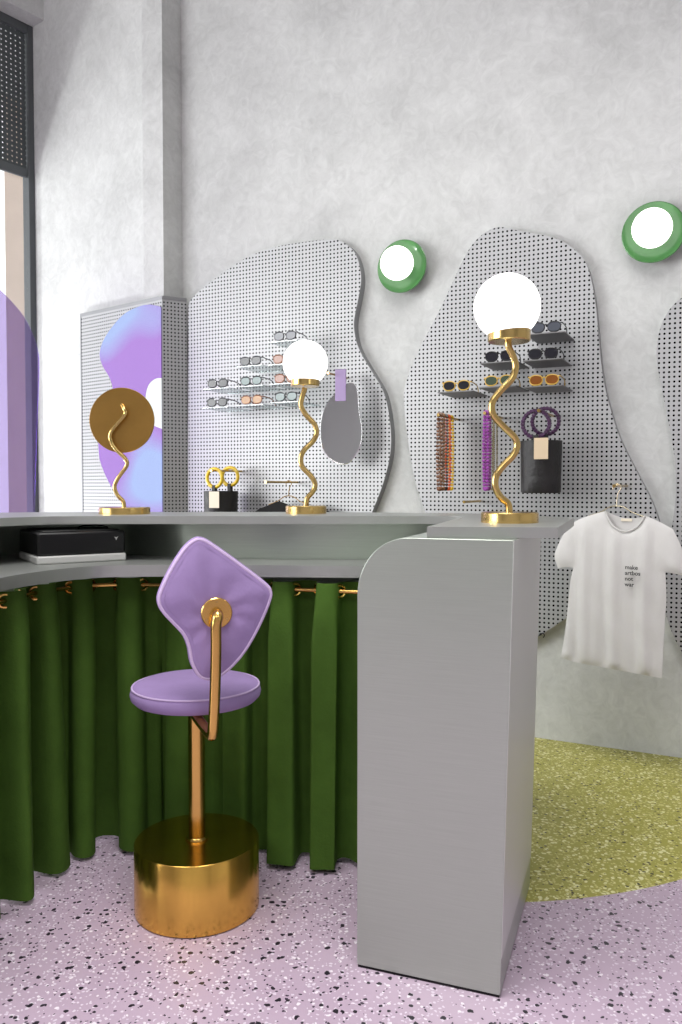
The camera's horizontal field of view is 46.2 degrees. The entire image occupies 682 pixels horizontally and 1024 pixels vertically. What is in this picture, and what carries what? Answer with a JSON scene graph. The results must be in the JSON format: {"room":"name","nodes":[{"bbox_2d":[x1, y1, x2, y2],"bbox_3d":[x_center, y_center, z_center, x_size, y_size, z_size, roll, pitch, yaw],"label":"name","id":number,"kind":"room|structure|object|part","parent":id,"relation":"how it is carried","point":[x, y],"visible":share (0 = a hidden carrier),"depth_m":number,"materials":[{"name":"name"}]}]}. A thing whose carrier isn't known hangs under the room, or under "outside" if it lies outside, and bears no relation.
{"room":"shop","nodes":[
{"label":"shop","id":0,"kind":"room"},
{"bbox_2d":[1,34,20,101],"bbox_3d":[-1.500,-3.814,0.376,15.000,0.100,15.000,0,2,0],"label":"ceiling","id":1,"kind":"structure","parent":0,"point":[1,34],"depth_m":7.16,"materials":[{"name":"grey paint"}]},
{"bbox_2d":[33,0,181,511],"bbox_3d":[-1.555,-1.421,5.225,1.382,5.000,0.150,1,2,37],"label":"wall","id":2,"kind":"structure","parent":0,"point":[87,54],"depth_m":5.19,"materials":[{"name":"paint"}]},
{"bbox_2d":[0,11,38,511],"bbox_3d":[-4.751,-1.024,2.209,0.083,4.404,8.545,1,2,37],"label":"window","id":3,"kind":"structure","parent":2,"relation":"in","point":[29,182],"depth_m":5.54,"materials":[{"name":"grey"}]},
{"bbox_2d":[0,22,26,177],"bbox_3d":[-2.926,-2.773,4.500,0.024,1.016,2.500,1,2,38],"label":"window blind","id":4,"kind":"object","parent":3,"relation":"attached to","point":[6,165],"visible":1,"depth_m":5.41,"materials":[{"name":"grey metal"}]},
{"bbox_2d":[0,0,43,37],"bbox_3d":[-4.774,-3.523,2.123,0.370,0.596,8.620,1,2,37],"label":"trim","id":5,"kind":"structure","parent":2,"relation":"attached to","point":[30,12],"depth_m":5.35,"materials":[{"name":"paint"}]},
{"bbox_2d":[142,0,163,298],"bbox_3d":[-1.087,-1.408,4.842,0.150,5.000,0.142,1,2,26],"label":"wall pillar","id":6,"kind":"structure","parent":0,"point":[151,9],"depth_m":4.75,"materials":[{"name":"paint"}]},
{"bbox_2d":[80,296,187,511],"bbox_3d":[-1.308,-0.099,5.032,0.876,2.370,0.150,1,2,37],"label":"display panel","id":7,"kind":"object","parent":6,"relation":"attached to","point":[140,346],"visible":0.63,"depth_m":4.84,"materials":[{"name":"metal"}]},
{"bbox_2d":[98,304,162,511],"bbox_3d":[-1.305,-0.490,4.926,0.618,1.512,0.006,1,2,38],"label":"mirror","id":8,"kind":"object","parent":7,"relation":"attached to","point":[130,336],"depth_m":4.88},
{"bbox_2d":[146,378,161,428],"bbox_3d":[-1.118,-0.643,4.778,0.148,0.302,0.005,1,2,37],"label":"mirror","id":9,"kind":"object","parent":7,"relation":"attached to","point":[153,385],"depth_m":4.76,"materials":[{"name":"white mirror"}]},
{"bbox_2d":[0,737,681,1023],"bbox_3d":[-1.500,1.283,0.542,15.000,0.100,15.000,0,2,0],"label":"floor","id":10,"kind":"structure","parent":0,"point":[598,940],"depth_m":2.19,"materials":[{"name":"stone"}]},
{"bbox_2d":[130,536,271,937],"bbox_3d":[-0.413,0.618,2.315,0.382,1.115,0.498,-1,2,-15],"label":"bar stool","id":11,"kind":"object","parent":10,"relation":"on","point":[196,874],"visible":1,"depth_m":2.21,"materials":[{"name":"gold metal"}]},
{"bbox_3d":[-0.429,0.528,2.368,0.382,0.065,0.382,0,2,0],"label":"seat","id":12,"kind":"part","parent":11,"relation":"part of","materials":[{"name":"purple fabric"}]},
{"bbox_3d":[-0.429,0.773,2.376,0.049,0.400,0.049,0,2,0],"label":"post","id":13,"kind":"part","parent":11,"relation":"part of","materials":[{"name":"gold metal"}]},
{"bbox_3d":[-0.378,0.427,2.206,0.051,0.354,0.285,-1,2,-24],"label":"arm","id":14,"kind":"part","parent":11,"relation":"part of","materials":[{"name":"gold metal"}]},
{"bbox_3d":[-0.339,0.259,2.155,0.309,0.387,0.076,0,2,-15],"label":"backrest","id":15,"kind":"part","parent":11,"relation":"part of","materials":[{"name":"purple fabric"}]},
{"bbox_3d":[-0.330,0.268,2.120,0.082,0.082,0.008,0,2,-14],"label":"mount plate","id":16,"kind":"part","parent":11,"relation":"part of","materials":[{"name":"gold metal"}]},
{"bbox_2d":[0,512,573,591],"bbox_3d":[-0.524,0.593,2.573,2.552,1.148,1.204,0,2,0],"label":"countertop","id":17,"kind":"structure","parent":10,"relation":"on","point":[243,535],"depth_m":2.79,"materials":[{"name":"grey painted wood"}]},
{"bbox_2d":[89,388,154,514],"bbox_3d":[-0.793,-0.225,2.929,0.190,0.463,0.192,-1,2,-39],"label":"mirror","id":18,"kind":"object","parent":17,"relation":"on","point":[121,420],"visible":0.99,"depth_m":2.94,"materials":[{"name":"gold metal"}]},
{"bbox_3d":[-0.813,-0.206,2.930,0.076,0.382,0.027,0,2,0],"label":"stem","id":19,"kind":"part","parent":18,"relation":"part of","materials":[{"name":"gold metal"}]},
{"bbox_3d":[-0.396,0.593,2.989,2.048,1.121,0.274,0,2,3],"label":"panel","id":20,"kind":"part","parent":17,"relation":"part of","materials":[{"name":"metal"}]},
{"bbox_2d":[0,554,367,591],"bbox_3d":[-0.683,0.196,2.409,1.486,0.038,1.484,1,2,25],"label":"countertop","id":21,"kind":"structure","parent":17,"relation":"attached to","point":[15,572],"depth_m":2.57,"materials":[{"name":"metal"}]},
{"bbox_2d":[19,524,125,564],"bbox_3d":[-0.932,0.105,2.769,0.294,0.121,0.270,-1,2,-34],"label":"receipt printer","id":22,"kind":"object","parent":21,"relation":"on","point":[94,543],"visible":1,"depth_m":2.66,"materials":[{"name":"black plastic"}]},
{"bbox_3d":[-0.927,0.059,2.760,0.254,0.004,0.228,-1,2,-34],"label":"lid","id":23,"kind":"part","parent":22,"relation":"part of","materials":[{"name":"black plastic"}]},
{"bbox_2d":[0,583,357,603],"bbox_3d":[-0.659,0.259,2.456,1.561,0.013,0.664,-1,2,-27],"label":"curtain rod","id":24,"kind":"object","parent":21,"relation":"attached to","point":[341,591],"visible":0.42,"depth_m":2.61,"materials":[{"name":"gold metal"}]},
{"bbox_2d":[0,577,358,918],"bbox_3d":[-0.679,0.694,2.480,1.596,0.927,0.726,-1,2,-27],"label":"curtain","id":25,"kind":"object","parent":24,"relation":"hanging from","point":[80,763],"visible":0.69,"depth_m":2.64,"materials":[{"name":"green fabric"}]},
{"bbox_2d":[283,340,327,513],"bbox_3d":[-0.132,-0.315,2.971,0.167,0.641,0.167,0,2,0],"label":"table lamp","id":26,"kind":"object","parent":17,"relation":"on","point":[305,362],"visible":0.99,"depth_m":2.92,"materials":[{"name":"gold metal"}]},
{"bbox_3d":[-0.132,-0.552,2.964,0.167,0.167,0.167,0,2,0],"label":"globe","id":27,"kind":"part","parent":26,"relation":"part of","materials":[{"name":"white glass"}]},
{"bbox_3d":[-0.120,-0.242,2.974,0.079,0.443,0.020,0,2,0],"label":"stem","id":28,"kind":"part","parent":26,"relation":"part of","materials":[{"name":"gold metal"}]},
{"bbox_2d":[474,273,540,523],"bbox_3d":[0.461,-0.316,2.231,0.183,0.690,0.183,0,2,0],"label":"table lamp","id":29,"kind":"object","parent":17,"relation":"on","point":[507,306],"visible":1,"depth_m":2.17,"materials":[{"name":"gold metal"}]},
{"bbox_3d":[0.456,-0.236,2.233,0.091,0.478,0.020,0,2,0],"label":"stem","id":30,"kind":"part","parent":29,"relation":"part of","materials":[{"name":"gold metal"}]},
{"bbox_3d":[0.461,-0.570,2.223,0.183,0.183,0.183,0,2,0],"label":"globe","id":31,"kind":"part","parent":29,"relation":"part of","materials":[{"name":"white glass"}]},
{"bbox_2d":[357,532,540,997],"bbox_3d":[0.327,0.617,2.263,0.396,1.120,0.575,1,2,20],"label":"counter","id":32,"kind":"object","parent":10,"relation":"on","point":[447,628],"depth_m":2.00,"materials":[{"name":"metal"}]},
{"bbox_2d":[181,0,681,757],"bbox_3d":[2.039,-1.363,3.447,6.692,5.000,0.150,1,2,26],"label":"wall","id":33,"kind":"structure","parent":0,"point":[368,126],"depth_m":4.07,"materials":[{"name":"paint"}]},
{"bbox_2d":[188,239,394,511],"bbox_3d":[-0.323,-0.607,4.535,1.339,1.777,0.054,1,2,26],"label":"display board","id":34,"kind":"object","parent":33,"relation":"attached to","point":[315,289],"visible":0.77,"depth_m":4.51,"materials":[{"name":"metal"}]},
{"bbox_2d":[204,466,239,511],"bbox_3d":[-0.677,-0.079,4.490,0.191,0.362,0.203,1,2,26],"label":"bag","id":35,"kind":"object","parent":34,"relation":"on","point":[214,500],"visible":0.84,"depth_m":4.42,"materials":[{"name":"black leather"}]},
{"bbox_3d":[-0.700,-0.188,4.427,0.120,0.120,0.021,1,2,26],"label":"ring handle","id":36,"kind":"part","parent":35,"relation":"part of","materials":[{"name":"yellow plastic"}]},
{"bbox_3d":[-0.629,-0.201,4.536,0.120,0.120,0.021,1,2,21],"label":"ring handle","id":37,"kind":"part","parent":35,"relation":"part of","materials":[{"name":"yellow plastic"}]},
{"bbox_2d":[210,469,241,471],"bbox_3d":[-0.644,-0.231,4.509,0.015,0.015,0.300,1,2,27],"label":"peg","id":38,"kind":"object","parent":34,"relation":"attached to","point":[211,470],"visible":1,"depth_m":4.49,"materials":[{"name":"gold metal"}]},
{"bbox_2d":[264,481,298,482],"bbox_3d":[-0.318,-0.162,4.326,0.015,0.015,0.340,1,2,26],"label":"peg","id":39,"kind":"object","parent":34,"relation":"attached to","point":[264,481],"visible":1,"depth_m":4.30,"materials":[{"name":"gold metal"}]},
{"bbox_2d":[268,480,303,504],"bbox_3d":[-0.287,-0.105,4.391,0.262,0.139,0.005,1,2,27],"label":"clothes hanger","id":40,"kind":"object","parent":39,"relation":"hanging from","point":[287,480],"visible":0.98,"depth_m":4.39,"materials":[{"name":"gold metal"}]},
{"bbox_2d":[255,502,328,511],"bbox_3d":[-0.261,0.156,4.381,0.544,0.425,0.039,1,2,26],"label":"black top","id":41,"kind":"object","parent":40,"relation":"hanging from","point":[277,506],"visible":0.04,"depth_m":4.42,"materials":[{"name":"black fabric"}]},
{"bbox_3d":[-0.252,-0.905,4.325,0.175,0.006,0.240,1,2,26],"label":"display shelf","id":42,"kind":"object","parent":34,"relation":"attached to","visible":0},
{"bbox_2d":[273,330,307,344],"bbox_3d":[-0.267,-0.934,4.296,0.151,0.051,0.148,1,2,26],"label":"sunglasses","id":43,"kind":"object","parent":42,"relation":"on","point":[290,335],"visible":0.99,"depth_m":4.24,"materials":[{"name":"grey"}]},
{"bbox_3d":[-0.296,-0.932,4.237,0.151,0.051,0.017,1,2,26],"label":"frame","id":44,"kind":"part","parent":43,"relation":"part of","materials":[{"name":"grey"}]},
{"bbox_3d":[-0.446,-0.791,4.425,0.175,0.006,0.240,1,2,26],"label":"display shelf","id":45,"kind":"object","parent":34,"relation":"attached to","visible":0},
{"bbox_2d":[239,356,274,368],"bbox_3d":[-0.460,-0.821,4.396,0.151,0.051,0.148,1,2,26],"label":"sunglasses","id":46,"kind":"object","parent":45,"relation":"on","point":[256,360],"visible":1,"depth_m":4.34,"materials":[{"name":"grey"}]},
{"bbox_3d":[-0.489,-0.819,4.337,0.151,0.051,0.017,1,2,26],"label":"frame","id":47,"kind":"part","parent":46,"relation":"part of","materials":[{"name":"grey"}]},
{"bbox_3d":[-0.258,-0.785,4.332,0.175,0.006,0.240,1,2,26],"label":"display shelf","id":48,"kind":"object","parent":34,"relation":"attached to","visible":0},
{"bbox_2d":[272,354,283,363],"bbox_3d":[-0.272,-0.814,4.302,0.151,0.051,0.148,1,2,26],"label":"sunglasses","id":49,"kind":"object","parent":48,"relation":"on","point":[277,359],"visible":0.44,"depth_m":4.25,"materials":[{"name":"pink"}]},
{"bbox_3d":[-0.640,-0.685,4.526,0.175,0.006,0.240,1,2,26],"label":"display shelf","id":50,"kind":"object","parent":34,"relation":"attached to","visible":0},
{"bbox_2d":[207,378,241,390],"bbox_3d":[-0.654,-0.715,4.496,0.151,0.051,0.148,1,2,26],"label":"sunglasses","id":51,"kind":"object","parent":50,"relation":"on","point":[212,383],"visible":1,"depth_m":4.44,"materials":[{"name":"grey"}]},
{"bbox_3d":[-0.683,-0.713,4.437,0.151,0.051,0.017,1,2,26],"label":"frame","id":52,"kind":"part","parent":51,"relation":"part of","materials":[{"name":"grey"}]},
{"bbox_3d":[-0.443,-0.684,4.428,0.175,0.006,0.240,1,2,26],"label":"display shelf","id":53,"kind":"object","parent":34,"relation":"attached to","visible":0},
{"bbox_2d":[240,376,274,388],"bbox_3d":[-0.458,-0.713,4.398,0.151,0.051,0.148,1,2,26],"label":"sunglasses","id":54,"kind":"object","parent":53,"relation":"on","point":[256,380],"visible":1,"depth_m":4.34,"materials":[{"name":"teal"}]},
{"bbox_3d":[-0.487,-0.711,4.340,0.151,0.051,0.017,1,2,26],"label":"frame","id":55,"kind":"part","parent":54,"relation":"part of","materials":[{"name":"grey"}]},
{"bbox_3d":[-0.250,-0.682,4.331,0.175,0.006,0.240,1,2,26],"label":"display shelf","id":56,"kind":"object","parent":34,"relation":"attached to","visible":0},
{"bbox_2d":[274,374,289,385],"bbox_3d":[-0.264,-0.711,4.302,0.151,0.051,0.148,1,2,26],"label":"sunglasses","id":57,"kind":"object","parent":56,"relation":"on","point":[279,378],"visible":0.63,"depth_m":4.25,"materials":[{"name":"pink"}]},
{"bbox_3d":[-0.643,-0.581,4.531,0.175,0.006,0.240,1,2,26],"label":"display shelf","id":58,"kind":"object","parent":34,"relation":"attached to","visible":0},
{"bbox_2d":[207,397,240,408],"bbox_3d":[-0.657,-0.611,4.501,0.151,0.051,0.148,1,2,26],"label":"sunglasses","id":59,"kind":"object","parent":58,"relation":"on","point":[211,402],"visible":1,"depth_m":4.44,"materials":[{"name":"grey"}]},
{"bbox_3d":[-0.687,-0.609,4.442,0.151,0.051,0.017,1,2,26],"label":"frame","id":60,"kind":"part","parent":59,"relation":"part of","materials":[{"name":"grey"}]},
{"bbox_3d":[-0.441,-0.581,4.430,0.175,0.006,0.240,1,2,26],"label":"display shelf","id":61,"kind":"object","parent":34,"relation":"attached to","visible":0},
{"bbox_2d":[240,395,275,406],"bbox_3d":[-0.455,-0.611,4.400,0.151,0.051,0.148,1,2,26],"label":"sunglasses","id":62,"kind":"object","parent":61,"relation":"on","point":[257,399],"visible":1,"depth_m":4.34,"materials":[{"name":"brown"}]},
{"bbox_3d":[-0.484,-0.609,4.342,0.151,0.051,0.017,1,2,26],"label":"frame","id":63,"kind":"part","parent":62,"relation":"part of","materials":[{"name":"brown"}]},
{"bbox_3d":[-0.248,-0.584,4.333,0.175,0.006,0.240,1,2,26],"label":"display shelf","id":64,"kind":"object","parent":34,"relation":"attached to","visible":0},
{"bbox_2d":[274,391,309,403],"bbox_3d":[-0.262,-0.614,4.304,0.151,0.051,0.148,1,2,26],"label":"sunglasses","id":65,"kind":"object","parent":64,"relation":"on","point":[280,396],"visible":0.95,"depth_m":4.25,"materials":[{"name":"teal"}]},
{"bbox_3d":[-0.291,-0.612,4.245,0.151,0.051,0.017,1,2,26],"label":"frame","id":66,"kind":"part","parent":65,"relation":"part of","materials":[{"name":"grey"}]},
{"bbox_2d":[378,239,425,292],"bbox_3d":[0.295,-1.276,4.118,0.274,0.274,0.210,1,2,26],"label":"wall sconce","id":67,"kind":"object","parent":33,"relation":"attached to","point":[402,265],"visible":1,"depth_m":4.13,"materials":[{"name":"green paint"}]},
{"bbox_3d":[0.287,-1.276,4.101,0.172,0.172,0.172,1,2,26],"label":"globe","id":68,"kind":"part","parent":67,"relation":"part of","materials":[{"name":"white glass"}]},
{"bbox_2d":[404,227,659,636],"bbox_3d":[0.908,-0.361,3.929,1.267,2.076,0.054,1,2,26],"label":"display board","id":69,"kind":"object","parent":33,"relation":"attached to","point":[595,457],"visible":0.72,"depth_m":3.89,"materials":[{"name":"metal"}]},
{"bbox_2d":[438,390,486,397],"bbox_3d":[0.596,-0.576,3.913,0.175,0.006,0.240,1,2,26],"label":"display shelf","id":70,"kind":"object","parent":69,"relation":"attached to","point":[467,393],"visible":1,"depth_m":3.90,"materials":[{"name":"grey metal"}]},
{"bbox_2d":[442,380,478,391],"bbox_3d":[0.582,-0.606,3.883,0.151,0.051,0.148,1,2,26],"label":"sunglasses","id":71,"kind":"object","parent":70,"relation":"on","point":[462,385],"visible":0.94,"depth_m":3.82,"materials":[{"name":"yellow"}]},
{"bbox_2d":[463,500,480,503],"bbox_3d":[0.639,-0.051,3.897,0.015,0.015,0.260,1,2,27],"label":"peg","id":72,"kind":"object","parent":69,"relation":"attached to","point":[464,501],"visible":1,"depth_m":3.88,"materials":[{"name":"gold metal"}]},
{"bbox_3d":[0.640,-0.051,3.899,0.012,0.012,0.256,1,2,26],"label":"rod","id":73,"kind":"part","parent":72,"relation":"part of","materials":[{"name":"grey metal"}]},
{"bbox_2d":[479,385,528,393],"bbox_3d":[0.780,-0.585,3.821,0.175,0.006,0.240,1,2,26],"label":"display shelf","id":74,"kind":"object","parent":69,"relation":"attached to","point":[513,388],"visible":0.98,"depth_m":3.80,"materials":[{"name":"grey metal"}]},
{"bbox_2d":[484,375,520,386],"bbox_3d":[0.766,-0.615,3.791,0.151,0.051,0.148,1,2,26],"label":"sunglasses","id":75,"kind":"object","parent":74,"relation":"on","point":[489,380],"visible":0.78,"depth_m":3.74,"materials":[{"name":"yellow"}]},
{"bbox_3d":[0.736,-0.613,3.732,0.151,0.051,0.017,1,2,26],"label":"frame","id":76,"kind":"part","parent":75,"relation":"part of","materials":[{"name":"yellow"}]},
{"bbox_2d":[480,361,528,370],"bbox_3d":[0.781,-0.698,3.816,0.175,0.006,0.240,1,2,26],"label":"display shelf","id":77,"kind":"object","parent":69,"relation":"attached to","point":[500,365],"visible":0.8,"depth_m":3.79,"materials":[{"name":"grey metal"}]},
{"bbox_2d":[484,350,520,361],"bbox_3d":[0.767,-0.728,3.787,0.151,0.051,0.148,1,2,26],"label":"sunglasses","id":78,"kind":"object","parent":77,"relation":"on","point":[492,356],"visible":0.81,"depth_m":3.73,"materials":[{"name":"black"}]},
{"bbox_2d":[537,409,554,416],"bbox_3d":[0.948,-0.455,3.696,0.015,0.015,0.320,1,2,26],"label":"peg","id":79,"kind":"object","parent":69,"relation":"attached to","point":[538,410],"visible":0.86,"depth_m":3.71,"materials":[{"name":"gold metal"}]},
{"bbox_2d":[520,406,561,492],"bbox_3d":[0.916,-0.287,3.667,0.189,0.399,0.201,1,2,26],"label":"bag","id":80,"kind":"object","parent":79,"relation":"hanging from","point":[541,457],"visible":0.97,"depth_m":3.60,"materials":[{"name":"black leather"}]},
{"bbox_3d":[0.880,-0.397,3.609,0.142,0.141,0.022,1,2,26],"label":"ring handle","id":81,"kind":"part","parent":80,"relation":"part of","materials":[{"name":"plastic"}]},
{"bbox_3d":[0.941,-0.416,3.679,0.142,0.141,0.022,1,2,21],"label":"ring handle","id":82,"kind":"part","parent":80,"relation":"part of","materials":[{"name":"plastic"}]},
{"bbox_2d":[523,358,571,367],"bbox_3d":[0.963,-0.693,3.726,0.175,0.006,0.240,1,2,26],"label":"display shelf","id":83,"kind":"object","parent":69,"relation":"attached to","point":[552,362],"visible":1,"depth_m":3.71,"materials":[{"name":"grey metal"}]},
{"bbox_2d":[527,347,563,359],"bbox_3d":[0.948,-0.722,3.696,0.151,0.051,0.148,1,2,26],"label":"sunglasses","id":84,"kind":"object","parent":83,"relation":"on","point":[551,352],"visible":0.95,"depth_m":3.63,"materials":[{"name":"black plastic"}]},
{"bbox_2d":[524,384,572,392],"bbox_3d":[0.968,-0.573,3.728,0.175,0.006,0.240,1,2,26],"label":"display shelf","id":85,"kind":"object","parent":69,"relation":"attached to","point":[546,388],"visible":1,"depth_m":3.68,"materials":[{"name":"grey metal"}]},
{"bbox_2d":[528,374,564,385],"bbox_3d":[0.953,-0.603,3.698,0.151,0.051,0.148,1,2,26],"label":"sunglasses","id":86,"kind":"object","parent":85,"relation":"on","point":[551,379],"visible":0.96,"depth_m":3.64,"materials":[{"name":"orange"}]},
{"bbox_2d":[531,331,574,343],"bbox_3d":[0.974,-0.810,3.717,0.175,0.006,0.240,1,2,26],"label":"display shelf","id":87,"kind":"object","parent":69,"relation":"attached to","point":[559,336],"visible":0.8,"depth_m":3.70,"materials":[{"name":"grey metal"}]},
{"bbox_2d":[531,321,566,332],"bbox_3d":[0.960,-0.840,3.687,0.151,0.051,0.148,1,2,26],"label":"sunglasses","id":88,"kind":"object","parent":87,"relation":"on","point":[553,326],"visible":0.8,"depth_m":3.62,"materials":[{"name":"grey"}]},
{"bbox_2d":[612,484,627,487],"bbox_3d":[1.228,-0.114,3.512,0.015,0.015,0.420,1,2,26],"label":"peg","id":89,"kind":"object","parent":69,"relation":"attached to","point":[613,485],"visible":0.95,"depth_m":3.41,"materials":[{"name":"gold metal"}]},
{"bbox_2d":[588,483,642,516],"bbox_3d":[1.175,-0.050,3.407,0.242,0.144,0.005,1,2,36],"label":"clothes hanger","id":90,"kind":"object","parent":89,"relation":"hanging from","point":[616,505],"visible":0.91,"depth_m":3.40,"materials":[{"name":"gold metal"}]},
{"label":"peg","id":91,"kind":"object","parent":69,"relation":"attached to","visible":0},
{"bbox_2d":[482,410,489,490],"bbox_3d":[0.672,-0.285,3.711,0.036,0.377,0.020,1,2,26],"label":"necklace","id":92,"kind":"object","parent":91,"relation":"hanging from","point":[487,411],"visible":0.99,"depth_m":3.71,"materials":[{"name":"purple plastic"}]},
{"bbox_2d":[485,415,491,490],"bbox_3d":[0.690,-0.286,3.747,0.035,0.375,0.019,1,2,26],"label":"necklace","id":93,"kind":"object","parent":91,"relation":"hanging from","point":[490,420],"visible":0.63,"depth_m":3.74,"materials":[{"name":"purple"}]},
{"bbox_2d":[489,418,494,489],"bbox_3d":[0.719,-0.288,3.805,0.030,0.370,0.014,1,2,27],"label":"necklace","id":94,"kind":"object","parent":91,"relation":"hanging from","point":[490,418],"visible":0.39,"depth_m":3.80,"materials":[{"name":"purple"}]},
{"bbox_2d":[492,425,497,475],"bbox_3d":[0.741,-0.289,3.850,0.030,0.370,0.014,1,2,27],"label":"necklace","id":95,"kind":"object","parent":91,"relation":"hanging from","point":[496,425],"visible":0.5,"depth_m":3.85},
{"label":"peg","id":96,"kind":"object","parent":69,"relation":"attached to","visible":0},
{"bbox_2d":[436,412,443,490],"bbox_3d":[0.470,-0.288,3.812,0.039,0.379,0.023,1,2,27],"label":"necklace","id":97,"kind":"object","parent":96,"relation":"hanging from","point":[438,488],"visible":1,"depth_m":3.81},
{"bbox_2d":[439,413,445,490],"bbox_3d":[0.488,-0.289,3.848,0.036,0.376,0.020,1,2,26],"label":"necklace","id":98,"kind":"object","parent":96,"relation":"hanging from","point":[444,419],"visible":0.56,"depth_m":3.84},
{"bbox_2d":[442,413,448,490],"bbox_3d":[0.508,-0.290,3.888,0.036,0.376,0.020,1,2,26],"label":"necklace","id":99,"kind":"object","parent":96,"relation":"hanging from","point":[446,415],"visible":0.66,"depth_m":3.88,"materials":[{"name":"black"}]},
{"bbox_2d":[445,414,451,490],"bbox_3d":[0.526,-0.291,3.924,0.036,0.376,0.020,1,2,26],"label":"necklace","id":100,"kind":"object","parent":96,"relation":"hanging from","point":[449,415],"visible":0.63,"depth_m":3.92,"materials":[{"name":"orange"}]},
{"bbox_2d":[448,415,454,490],"bbox_3d":[0.546,-0.293,3.964,0.036,0.376,0.020,1,2,27],"label":"necklace","id":101,"kind":"object","parent":96,"relation":"hanging from","point":[452,416],"visible":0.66,"depth_m":3.96,"materials":[{"name":"yellow"}]},
{"bbox_2d":[622,201,681,262],"bbox_3d":[1.391,-1.262,3.572,0.274,0.274,0.210,1,2,26],"label":"wall sconce","id":102,"kind":"object","parent":33,"relation":"attached to","point":[652,232],"visible":1,"depth_m":3.58,"materials":[{"name":"green paint"}]},
{"bbox_3d":[1.382,-1.262,3.555,0.172,0.172,0.172,1,2,26],"label":"globe","id":103,"kind":"part","parent":102,"relation":"part of","materials":[{"name":"white glass"}]},
{"bbox_2d":[657,298,681,650],"bbox_3d":[1.700,-0.108,3.542,0.576,1.763,0.054,1,2,26],"label":"display board","id":104,"kind":"object","parent":33,"relation":"attached to","point":[669,343],"visible":0.77,"depth_m":3.60,"materials":[{"name":"metal"}]},
{"bbox_2d":[555,511,681,677],"bbox_3d":[1.177,0.341,3.405,0.565,0.691,0.054,1,2,36],"label":"t-shirt","id":105,"kind":"object","parent":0,"point":[616,611],"visible":1,"depth_m":3.40,"materials":[{"name":"white fabric"}]},
{"label":"peg","id":106,"kind":"object","parent":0,"visible":0},
{"bbox_2d":[320,369,362,464],"bbox_3d":[0.001,-0.496,4.179,0.227,0.496,0.017,0,2,12],"label":"mirror","id":107,"kind":"object","parent":106,"relation":"hanging from","point":[341,431],"visible":1,"depth_m":4.17,"materials":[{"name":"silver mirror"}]},
{"label":"outside","id":108,"kind":"structure","parent":0,"visible":0},
{"bbox_2d":[4,97,26,512],"bbox_3d":[-3.121,-2.472,8.325,0.520,7.100,1.085,1,2,37],"label":"window","id":109,"kind":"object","parent":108,"point":[13,184],"visible":0.11,"depth_m":7.84,"materials":[{"name":"glass"}]}
]}

